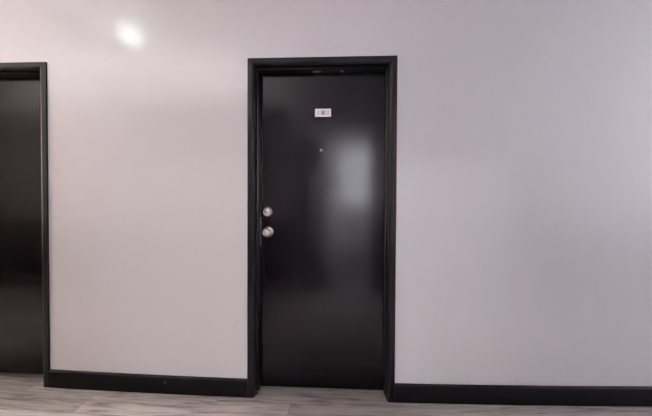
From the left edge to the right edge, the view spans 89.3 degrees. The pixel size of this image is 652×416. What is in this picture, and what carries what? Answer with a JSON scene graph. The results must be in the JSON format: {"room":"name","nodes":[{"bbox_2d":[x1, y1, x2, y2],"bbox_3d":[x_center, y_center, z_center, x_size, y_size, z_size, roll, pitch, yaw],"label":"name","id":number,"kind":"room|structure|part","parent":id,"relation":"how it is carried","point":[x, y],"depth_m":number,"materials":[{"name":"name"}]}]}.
{"room":"apartment hallway","nodes":[
{"label":"apartment hallway","id":0,"kind":"room"},
{"bbox_2d":[0,0,651,385],"bbox_3d":[0.012,-0.258,2.141,9.400,2.970,0.268,0,1,3],"label":"wall","id":1,"kind":"structure","parent":0,"point":[524,181],"depth_m":1.99,"materials":[{"name":"white paint"}]},
{"bbox_2d":[0,77,42,373],"bbox_3d":[-2.217,0.119,2.214,0.812,1.994,0.104,0,1,3],"label":"door","id":2,"kind":"structure","parent":1,"relation":"in","point":[21,296],"depth_m":2.21,"materials":[{"name":"black paint"}]},
{"bbox_2d":[0,62,49,387],"bbox_3d":[-2.218,0.111,2.195,0.906,2.070,0.155,0,1,3],"label":"door frame","id":3,"kind":"structure","parent":1,"relation":"attached to","point":[11,69],"depth_m":2.10,"materials":[{"name":"black paint"}]},
{"bbox_2d":[49,369,246,397],"bbox_3d":[-1.131,1.106,2.084,1.288,0.133,0.012,0,1,3],"label":"baseboard","id":4,"kind":"structure","parent":1,"relation":"attached to","point":[65,379],"depth_m":2.08,"materials":[{"name":"black paint"}]},
{"bbox_2d":[247,55,397,402],"bbox_3d":[-0.027,0.133,2.082,0.906,2.090,0.155,0,1,3],"label":"door frame","id":5,"kind":"structure","parent":1,"relation":"attached to","point":[256,67],"depth_m":2.02,"materials":[{"name":"black paint"}]},
{"bbox_2d":[260,72,385,389],"bbox_3d":[-0.026,0.148,2.101,0.811,2.026,0.104,0,1,3],"label":"door","id":6,"kind":"structure","parent":1,"relation":"in","point":[322,237],"depth_m":2.11,"materials":[{"name":"black paint"}]},
{"bbox_3d":[-0.374,0.154,2.093,0.056,0.056,0.050,0,1,3],"label":"knob","id":7,"kind":"part","parent":6,"relation":"part of","materials":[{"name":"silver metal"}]},
{"bbox_3d":[-0.019,-0.604,2.094,0.102,0.050,0.004,0,1,3],"label":"number plate","id":8,"kind":"part","parent":6,"relation":"part of","materials":[{"name":"white plastic"}]},
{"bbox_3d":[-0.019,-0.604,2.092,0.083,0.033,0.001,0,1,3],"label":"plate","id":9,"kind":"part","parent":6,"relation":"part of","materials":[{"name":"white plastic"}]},
{"bbox_2d":[395,383,651,406],"bbox_3d":[2.554,1.108,1.893,4.281,0.166,0.012,0,1,3],"label":"baseboard","id":10,"kind":"structure","parent":1,"relation":"attached to","point":[534,395],"depth_m":1.96,"materials":[{"name":"black paint"}]},
{"bbox_2d":[0,374,651,415],"bbox_3d":[-0.056,1.230,0.983,9.800,0.174,2.680,0,1,3],"label":"floor","id":11,"kind":"structure","parent":0,"point":[20,394],"depth_m":1.96,"materials":[{"name":"grey wood"}]}
]}

